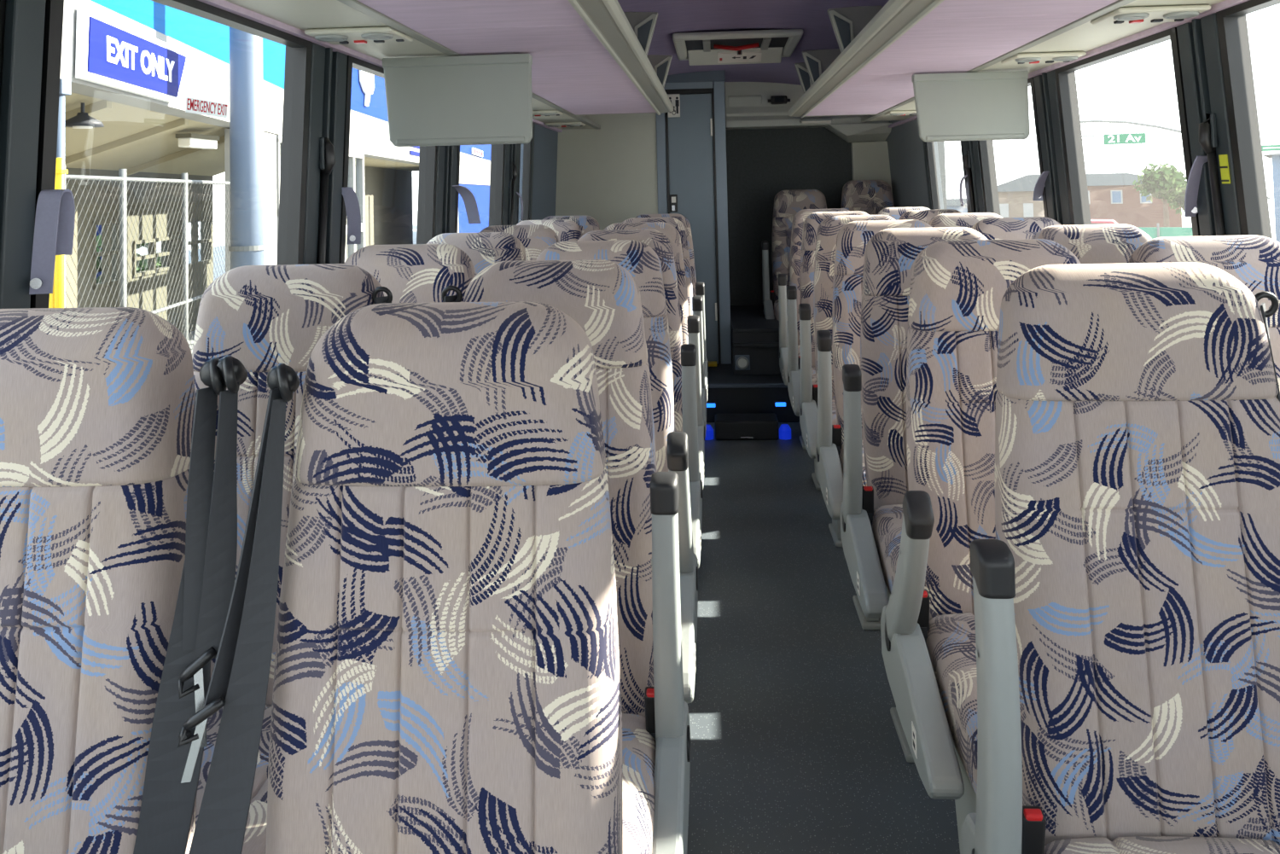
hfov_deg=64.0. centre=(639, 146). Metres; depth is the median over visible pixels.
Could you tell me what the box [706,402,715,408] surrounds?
step light
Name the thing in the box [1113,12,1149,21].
air vent
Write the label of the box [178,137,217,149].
diffuser
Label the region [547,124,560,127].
air vent
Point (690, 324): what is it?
passenger seat
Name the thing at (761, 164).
wall
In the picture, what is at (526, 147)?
window
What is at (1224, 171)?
print
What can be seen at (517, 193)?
strap
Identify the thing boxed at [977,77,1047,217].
window
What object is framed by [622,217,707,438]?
passenger seat
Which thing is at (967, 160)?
bar
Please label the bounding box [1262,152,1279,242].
house
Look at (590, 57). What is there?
luggage rack
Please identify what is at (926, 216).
passenger seat
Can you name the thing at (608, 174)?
wall
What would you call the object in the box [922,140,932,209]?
pillar
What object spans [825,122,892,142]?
trim
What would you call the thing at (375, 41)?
light
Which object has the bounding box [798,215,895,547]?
passenger seat
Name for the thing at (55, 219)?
strap
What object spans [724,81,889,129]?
trim
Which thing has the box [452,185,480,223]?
strap
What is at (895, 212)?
passenger seat
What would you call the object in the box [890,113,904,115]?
air vent
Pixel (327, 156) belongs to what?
bar
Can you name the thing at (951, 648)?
cushion
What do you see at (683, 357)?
passenger seat
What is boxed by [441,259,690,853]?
passenger seat
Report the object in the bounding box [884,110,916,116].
console
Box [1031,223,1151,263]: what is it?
passenger seat
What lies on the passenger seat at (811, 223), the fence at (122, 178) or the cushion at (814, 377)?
the cushion at (814, 377)
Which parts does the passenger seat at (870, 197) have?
backrest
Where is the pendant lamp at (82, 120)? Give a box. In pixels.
[64,102,104,128]
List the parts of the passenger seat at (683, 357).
backrest, arm, panel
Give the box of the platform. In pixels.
[730,304,780,374]
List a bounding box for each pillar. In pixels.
[0,0,45,308]
[276,42,347,264]
[416,145,457,244]
[488,144,519,226]
[529,122,535,220]
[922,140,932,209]
[962,139,1000,215]
[1033,69,1091,225]
[1176,12,1272,238]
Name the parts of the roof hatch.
arm, handle, arm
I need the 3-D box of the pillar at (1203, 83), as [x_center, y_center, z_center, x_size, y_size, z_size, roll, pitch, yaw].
[1.563,0.172,2.719,0.150,1.060,0.242,-1,-2,4]
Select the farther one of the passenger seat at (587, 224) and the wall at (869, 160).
the wall at (869, 160)
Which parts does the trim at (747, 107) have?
recess panel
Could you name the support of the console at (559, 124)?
attached to the luggage rack at (590, 57)
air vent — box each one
[314,34,348,41]
[360,32,394,40]
[541,112,557,115]
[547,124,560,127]
[567,124,580,126]
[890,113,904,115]
[1015,57,1041,62]
[1052,56,1078,61]
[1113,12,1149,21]
[1163,11,1199,19]
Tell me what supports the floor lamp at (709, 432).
on the floor
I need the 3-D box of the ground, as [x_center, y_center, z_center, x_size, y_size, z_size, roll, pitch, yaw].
[50.281,9.741,66.077,210.000,10.797,220.000,-1,-2,4]
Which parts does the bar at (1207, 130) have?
handle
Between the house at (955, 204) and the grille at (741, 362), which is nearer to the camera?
the grille at (741, 362)
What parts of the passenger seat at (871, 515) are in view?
arm, panel, backrest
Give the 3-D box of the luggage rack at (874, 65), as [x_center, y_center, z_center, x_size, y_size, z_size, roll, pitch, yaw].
[1.034,-0.471,2.637,0.874,0.274,8.750,-1,-2,4]
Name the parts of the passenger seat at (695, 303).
backrest, arm, panel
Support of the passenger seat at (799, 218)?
on the floor
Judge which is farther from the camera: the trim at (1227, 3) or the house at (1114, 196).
the house at (1114, 196)
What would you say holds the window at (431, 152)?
in the wall
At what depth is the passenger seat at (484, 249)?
3.50 m
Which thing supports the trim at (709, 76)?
attached to the wall at (608, 174)
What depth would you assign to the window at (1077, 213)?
3.79 m
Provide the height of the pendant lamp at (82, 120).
0.282 m
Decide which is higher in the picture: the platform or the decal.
the decal
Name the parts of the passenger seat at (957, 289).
arm, panel, backrest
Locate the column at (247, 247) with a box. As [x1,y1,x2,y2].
[228,27,266,269]
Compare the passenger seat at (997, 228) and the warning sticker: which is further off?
the passenger seat at (997, 228)
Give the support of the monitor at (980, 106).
hanging from the luggage rack at (874, 65)
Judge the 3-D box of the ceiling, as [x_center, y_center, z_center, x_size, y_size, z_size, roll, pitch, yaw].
[0.322,-0.561,3.186,2.600,0.380,9.750,-1,-2,4]
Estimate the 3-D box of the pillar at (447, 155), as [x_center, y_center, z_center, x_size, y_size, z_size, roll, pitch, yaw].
[-0.830,0.290,4.214,0.134,1.060,0.327,-1,-2,4]
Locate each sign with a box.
[75,7,187,103]
[667,93,680,117]
[1103,133,1146,145]
[1261,145,1279,151]
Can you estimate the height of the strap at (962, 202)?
0.166 m
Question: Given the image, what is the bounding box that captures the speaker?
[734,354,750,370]
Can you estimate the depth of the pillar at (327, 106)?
2.85 m
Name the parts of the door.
latch plate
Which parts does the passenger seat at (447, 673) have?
latch plate, backrest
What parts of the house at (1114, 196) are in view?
pane, pane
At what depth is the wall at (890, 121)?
7.48 m
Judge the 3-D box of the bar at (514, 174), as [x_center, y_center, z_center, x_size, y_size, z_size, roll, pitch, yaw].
[-0.686,0.403,5.489,0.067,0.642,0.045,-1,-2,4]
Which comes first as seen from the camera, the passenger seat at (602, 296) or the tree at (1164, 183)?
the passenger seat at (602, 296)
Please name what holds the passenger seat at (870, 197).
on the platform
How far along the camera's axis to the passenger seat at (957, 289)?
2.24 m
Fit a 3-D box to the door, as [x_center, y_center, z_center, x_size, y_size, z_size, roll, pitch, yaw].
[0.364,0.572,7.075,0.340,1.950,0.060,-1,-2,4]
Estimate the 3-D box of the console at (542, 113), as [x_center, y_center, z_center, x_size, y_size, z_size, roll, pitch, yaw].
[-0.544,-0.178,5.518,0.230,0.022,0.200,-1,-2,4]
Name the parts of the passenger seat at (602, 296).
backrest, arm, panel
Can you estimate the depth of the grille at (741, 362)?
6.56 m
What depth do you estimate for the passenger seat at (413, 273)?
2.73 m
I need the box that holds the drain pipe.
[56,78,71,160]
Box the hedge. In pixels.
[96,234,161,283]
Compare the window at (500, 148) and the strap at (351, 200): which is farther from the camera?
the window at (500, 148)
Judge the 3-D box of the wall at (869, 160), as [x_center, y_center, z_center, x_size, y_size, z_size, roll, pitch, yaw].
[1.819,0.587,7.833,0.360,1.260,0.070,-1,-2,4]
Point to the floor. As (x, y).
(796, 748)
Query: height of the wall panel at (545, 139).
1.065 m
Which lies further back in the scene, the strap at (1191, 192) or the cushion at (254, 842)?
the strap at (1191, 192)
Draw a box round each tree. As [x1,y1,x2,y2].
[1132,162,1186,226]
[1161,176,1186,215]
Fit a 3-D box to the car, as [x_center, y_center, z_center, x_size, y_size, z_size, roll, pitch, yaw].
[13.757,2.923,31.013,4.290,1.449,1.800,-2,-3,24]
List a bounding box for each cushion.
[195,704,272,853]
[622,713,656,853]
[773,299,787,320]
[797,345,800,366]
[811,367,817,384]
[832,397,837,424]
[871,504,903,594]
[925,612,977,793]
[1044,836,1279,853]
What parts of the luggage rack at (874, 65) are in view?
bracket frame, bracket frame, bracket frame, shelf panel, rail, shelf panel, shelf panel, shelf panel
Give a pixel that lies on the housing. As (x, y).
(777, 99)
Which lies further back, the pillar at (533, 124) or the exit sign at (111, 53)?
the exit sign at (111, 53)
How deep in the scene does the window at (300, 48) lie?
2.46 m
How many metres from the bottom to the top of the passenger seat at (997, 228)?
1.288 m
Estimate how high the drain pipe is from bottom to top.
3.740 m
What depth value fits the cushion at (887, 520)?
2.75 m
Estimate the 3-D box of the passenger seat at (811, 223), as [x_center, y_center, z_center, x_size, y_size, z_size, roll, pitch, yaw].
[1.003,0.974,5.091,0.526,1.288,0.700,-1,-2,4]
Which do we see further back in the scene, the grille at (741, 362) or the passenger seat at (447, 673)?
the grille at (741, 362)
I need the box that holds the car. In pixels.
[1090,219,1117,224]
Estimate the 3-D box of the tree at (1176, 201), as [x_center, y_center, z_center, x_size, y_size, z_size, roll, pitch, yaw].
[41.854,5.401,77.010,3.890,6.807,3.745,-1,-2,4]
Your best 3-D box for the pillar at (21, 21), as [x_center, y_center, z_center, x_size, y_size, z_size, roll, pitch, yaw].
[-1.029,0.180,1.555,0.134,1.060,0.260,-1,-2,4]
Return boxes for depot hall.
[344,68,491,261]
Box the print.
[1219,166,1229,181]
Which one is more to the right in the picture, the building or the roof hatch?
the roof hatch
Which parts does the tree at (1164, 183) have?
crown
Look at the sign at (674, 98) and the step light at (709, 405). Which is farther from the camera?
the sign at (674, 98)
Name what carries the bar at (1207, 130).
attached to the pillar at (1203, 83)
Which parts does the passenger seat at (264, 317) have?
backrest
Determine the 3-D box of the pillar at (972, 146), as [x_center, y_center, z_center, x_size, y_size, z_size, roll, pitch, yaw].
[1.753,0.277,5.248,0.150,1.060,0.328,-1,-2,4]
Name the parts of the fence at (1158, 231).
post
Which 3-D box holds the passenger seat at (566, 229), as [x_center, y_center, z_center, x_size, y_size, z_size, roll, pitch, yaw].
[-0.472,0.993,4.761,0.424,1.288,0.700,-1,-2,4]
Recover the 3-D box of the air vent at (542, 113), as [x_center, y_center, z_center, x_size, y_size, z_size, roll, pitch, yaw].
[-0.485,-0.176,5.469,0.084,0.012,0.084,-1,-2,4]
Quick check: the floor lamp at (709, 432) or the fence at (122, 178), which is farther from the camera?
the fence at (122, 178)
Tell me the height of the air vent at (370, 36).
0.012 m
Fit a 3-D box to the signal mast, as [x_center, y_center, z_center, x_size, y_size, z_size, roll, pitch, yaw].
[22.077,0.594,44.634,8.537,8.900,0.533,-2,-3,26]
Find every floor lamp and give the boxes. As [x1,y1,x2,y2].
[704,424,713,440]
[779,424,791,439]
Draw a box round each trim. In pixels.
[197,0,562,132]
[665,69,725,82]
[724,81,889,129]
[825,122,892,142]
[888,0,1249,127]
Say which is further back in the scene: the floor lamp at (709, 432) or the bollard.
the bollard
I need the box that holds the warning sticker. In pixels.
[1218,154,1230,183]
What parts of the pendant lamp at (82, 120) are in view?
stem, bulb, lamp shade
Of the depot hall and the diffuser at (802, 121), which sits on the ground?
the depot hall
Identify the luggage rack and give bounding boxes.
[224,0,673,129]
[787,0,1225,122]
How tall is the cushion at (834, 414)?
0.172 m
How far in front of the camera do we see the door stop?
6.91 m
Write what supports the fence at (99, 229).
on the ground
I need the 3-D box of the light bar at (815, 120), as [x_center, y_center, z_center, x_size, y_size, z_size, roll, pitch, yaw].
[1.313,-0.190,7.638,0.236,0.032,0.068,-1,-2,4]
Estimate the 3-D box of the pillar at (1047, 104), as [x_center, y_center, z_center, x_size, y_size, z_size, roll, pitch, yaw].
[1.659,0.225,3.990,0.150,1.060,0.278,-1,-2,4]
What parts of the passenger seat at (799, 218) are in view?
arm, panel, backrest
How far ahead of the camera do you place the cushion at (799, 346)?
5.75 m
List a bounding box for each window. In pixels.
[29,0,311,308]
[338,55,437,263]
[454,144,505,232]
[517,139,531,223]
[925,140,969,213]
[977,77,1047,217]
[1054,26,1200,236]
[1216,0,1279,236]
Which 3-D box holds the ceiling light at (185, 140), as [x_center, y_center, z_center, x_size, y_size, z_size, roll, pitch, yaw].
[-6.771,-0.083,15.693,0.240,0.200,0.880,-1,-2,4]
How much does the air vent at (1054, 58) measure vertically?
0.012 m
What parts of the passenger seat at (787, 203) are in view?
arm, panel, backrest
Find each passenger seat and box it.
[0,307,247,853]
[177,301,622,853]
[192,263,392,853]
[344,244,474,302]
[426,232,526,276]
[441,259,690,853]
[478,224,558,260]
[516,219,582,242]
[536,239,698,703]
[542,215,599,235]
[577,229,702,568]
[604,221,704,489]
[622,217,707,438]
[635,213,708,401]
[761,189,826,320]
[777,208,849,449]
[786,210,869,490]
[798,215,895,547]
[815,219,932,630]
[840,180,894,215]
[840,226,987,762]
[877,206,930,220]
[880,238,1080,853]
[898,209,961,223]
[928,212,1002,227]
[960,261,1279,853]
[971,216,1061,239]
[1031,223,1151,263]
[1128,234,1279,391]
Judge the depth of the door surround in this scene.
7.07 m
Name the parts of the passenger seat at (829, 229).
arm, panel, backrest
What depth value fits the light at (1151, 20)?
2.71 m
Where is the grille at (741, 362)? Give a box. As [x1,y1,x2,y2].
[738,358,746,367]
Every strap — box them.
[29,189,75,294]
[341,186,360,244]
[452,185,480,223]
[515,192,523,221]
[959,174,967,206]
[1032,171,1049,200]
[1184,155,1207,216]
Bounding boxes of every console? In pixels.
[304,26,413,44]
[532,110,563,116]
[544,122,585,127]
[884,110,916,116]
[1000,51,1086,63]
[1090,4,1210,24]
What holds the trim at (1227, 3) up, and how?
attached to the wall at (890, 121)
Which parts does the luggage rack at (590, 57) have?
shelf panel, shelf panel, shelf panel, shelf panel, rail, bracket frame, bracket frame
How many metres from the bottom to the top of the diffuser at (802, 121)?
0.024 m
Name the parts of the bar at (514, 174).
handle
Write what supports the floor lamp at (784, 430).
on the floor
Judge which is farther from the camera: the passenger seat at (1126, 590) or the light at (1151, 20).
the light at (1151, 20)
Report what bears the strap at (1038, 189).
attached to the pillar at (1047, 104)
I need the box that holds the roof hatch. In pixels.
[672,29,803,65]
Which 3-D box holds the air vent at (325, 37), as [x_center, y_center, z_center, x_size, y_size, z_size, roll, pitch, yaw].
[-0.813,-0.288,2.698,0.084,0.012,0.084,-1,-2,4]
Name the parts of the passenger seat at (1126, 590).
panel, arm, backrest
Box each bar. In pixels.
[317,137,335,264]
[510,162,517,225]
[799,118,832,124]
[962,150,976,212]
[1198,112,1225,235]
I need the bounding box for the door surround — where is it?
[656,81,731,364]
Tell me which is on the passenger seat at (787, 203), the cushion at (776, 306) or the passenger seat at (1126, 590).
the cushion at (776, 306)
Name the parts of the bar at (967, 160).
handle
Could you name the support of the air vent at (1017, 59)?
attached to the console at (1048, 57)
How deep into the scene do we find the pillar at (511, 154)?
5.42 m
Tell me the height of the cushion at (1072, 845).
0.172 m
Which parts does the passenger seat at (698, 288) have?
backrest, arm, panel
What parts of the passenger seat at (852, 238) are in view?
arm, panel, backrest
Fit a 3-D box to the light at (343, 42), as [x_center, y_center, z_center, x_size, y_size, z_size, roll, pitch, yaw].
[-0.804,-0.284,2.783,0.020,0.008,0.022,-1,-2,4]
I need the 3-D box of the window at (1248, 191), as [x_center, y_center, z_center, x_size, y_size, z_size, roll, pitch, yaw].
[1.495,0.140,1.946,0.111,1.060,1.316,-1,-2,4]
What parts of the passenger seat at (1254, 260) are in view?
backrest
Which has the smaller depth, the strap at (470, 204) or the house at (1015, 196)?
the strap at (470, 204)
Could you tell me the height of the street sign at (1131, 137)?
0.450 m
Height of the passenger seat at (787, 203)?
1.288 m
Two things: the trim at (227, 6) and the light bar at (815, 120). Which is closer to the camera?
the trim at (227, 6)
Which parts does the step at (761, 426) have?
lid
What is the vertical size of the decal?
0.032 m
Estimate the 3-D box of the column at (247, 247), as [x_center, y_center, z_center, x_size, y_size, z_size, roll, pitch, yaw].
[-4.858,-0.227,12.651,0.640,7.000,0.640,-1,-2,4]
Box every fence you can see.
[64,164,230,351]
[96,225,101,279]
[1138,223,1192,238]
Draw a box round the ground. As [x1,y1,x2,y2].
[136,210,417,354]
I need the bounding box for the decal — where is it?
[185,96,227,118]
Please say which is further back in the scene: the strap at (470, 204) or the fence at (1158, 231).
the fence at (1158, 231)
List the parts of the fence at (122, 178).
post, post, rail, rail, post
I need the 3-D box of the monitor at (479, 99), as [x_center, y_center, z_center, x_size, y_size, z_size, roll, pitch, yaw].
[-0.568,-0.144,3.193,0.465,0.277,0.054,-1,-2,4]
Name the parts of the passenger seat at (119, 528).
backrest, latch plate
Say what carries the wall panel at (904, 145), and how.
attached to the wall at (890, 121)
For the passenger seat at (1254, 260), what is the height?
1.288 m
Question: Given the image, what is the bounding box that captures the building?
[60,0,285,332]
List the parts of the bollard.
post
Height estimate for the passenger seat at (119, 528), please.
1.288 m
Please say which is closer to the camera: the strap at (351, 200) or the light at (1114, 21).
the light at (1114, 21)
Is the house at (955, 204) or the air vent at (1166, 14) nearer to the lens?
the air vent at (1166, 14)
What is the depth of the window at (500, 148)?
5.30 m
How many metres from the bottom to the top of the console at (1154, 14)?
0.022 m
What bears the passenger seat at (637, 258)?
on the floor
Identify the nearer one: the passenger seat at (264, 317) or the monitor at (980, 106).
the passenger seat at (264, 317)
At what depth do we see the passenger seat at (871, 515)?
2.99 m
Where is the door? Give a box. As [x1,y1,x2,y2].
[664,87,721,364]
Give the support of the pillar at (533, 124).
attached to the wall
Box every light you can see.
[175,133,219,149]
[339,40,349,44]
[373,40,384,43]
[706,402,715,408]
[774,401,786,407]
[1113,20,1124,23]
[1150,18,1163,23]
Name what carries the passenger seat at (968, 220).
on the floor
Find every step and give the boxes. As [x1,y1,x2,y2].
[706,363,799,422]
[714,413,779,440]
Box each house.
[946,198,967,213]
[997,174,1044,217]
[1086,173,1182,227]
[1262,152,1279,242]
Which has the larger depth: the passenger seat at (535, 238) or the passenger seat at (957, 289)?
the passenger seat at (535, 238)
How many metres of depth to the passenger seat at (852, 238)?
3.77 m
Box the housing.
[768,95,790,104]
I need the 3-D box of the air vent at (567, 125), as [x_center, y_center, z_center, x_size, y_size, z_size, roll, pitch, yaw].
[-0.414,-0.137,6.415,0.084,0.012,0.084,-1,-2,4]
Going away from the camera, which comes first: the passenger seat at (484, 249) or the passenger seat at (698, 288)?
the passenger seat at (484, 249)
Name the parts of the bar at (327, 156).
handle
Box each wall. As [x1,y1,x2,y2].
[555,113,657,230]
[679,84,947,363]
[850,140,892,192]
[889,120,900,123]
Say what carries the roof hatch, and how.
attached to the ceiling
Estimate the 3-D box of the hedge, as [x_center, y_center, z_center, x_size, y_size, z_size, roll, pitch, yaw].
[-10.766,2.755,19.324,1.068,2.061,9.639,-1,-2,-7]
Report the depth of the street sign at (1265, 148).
41.95 m
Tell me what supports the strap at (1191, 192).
attached to the pillar at (1203, 83)
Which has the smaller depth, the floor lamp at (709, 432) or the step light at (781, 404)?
the floor lamp at (709, 432)
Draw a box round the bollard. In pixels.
[48,157,68,308]
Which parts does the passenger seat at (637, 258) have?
backrest, arm, panel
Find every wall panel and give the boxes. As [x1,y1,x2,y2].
[517,123,558,222]
[885,118,943,209]
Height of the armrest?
0.172 m
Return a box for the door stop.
[708,360,716,366]
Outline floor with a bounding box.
[686,422,960,853]
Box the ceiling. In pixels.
[617,0,889,85]
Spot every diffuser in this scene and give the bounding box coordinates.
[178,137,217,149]
[801,120,831,124]
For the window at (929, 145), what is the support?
in the wall at (890, 121)
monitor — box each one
[382,53,532,146]
[911,70,1029,141]
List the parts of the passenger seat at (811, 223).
arm, panel, backrest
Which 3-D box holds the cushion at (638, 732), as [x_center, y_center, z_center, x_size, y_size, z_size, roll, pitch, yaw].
[-0.183,1.067,1.572,0.410,0.172,0.475,-1,-2,4]
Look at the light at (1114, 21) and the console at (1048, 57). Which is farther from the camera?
the console at (1048, 57)
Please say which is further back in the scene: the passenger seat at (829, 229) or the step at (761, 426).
the step at (761, 426)
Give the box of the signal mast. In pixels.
[1080,120,1181,136]
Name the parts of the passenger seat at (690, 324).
backrest, arm, panel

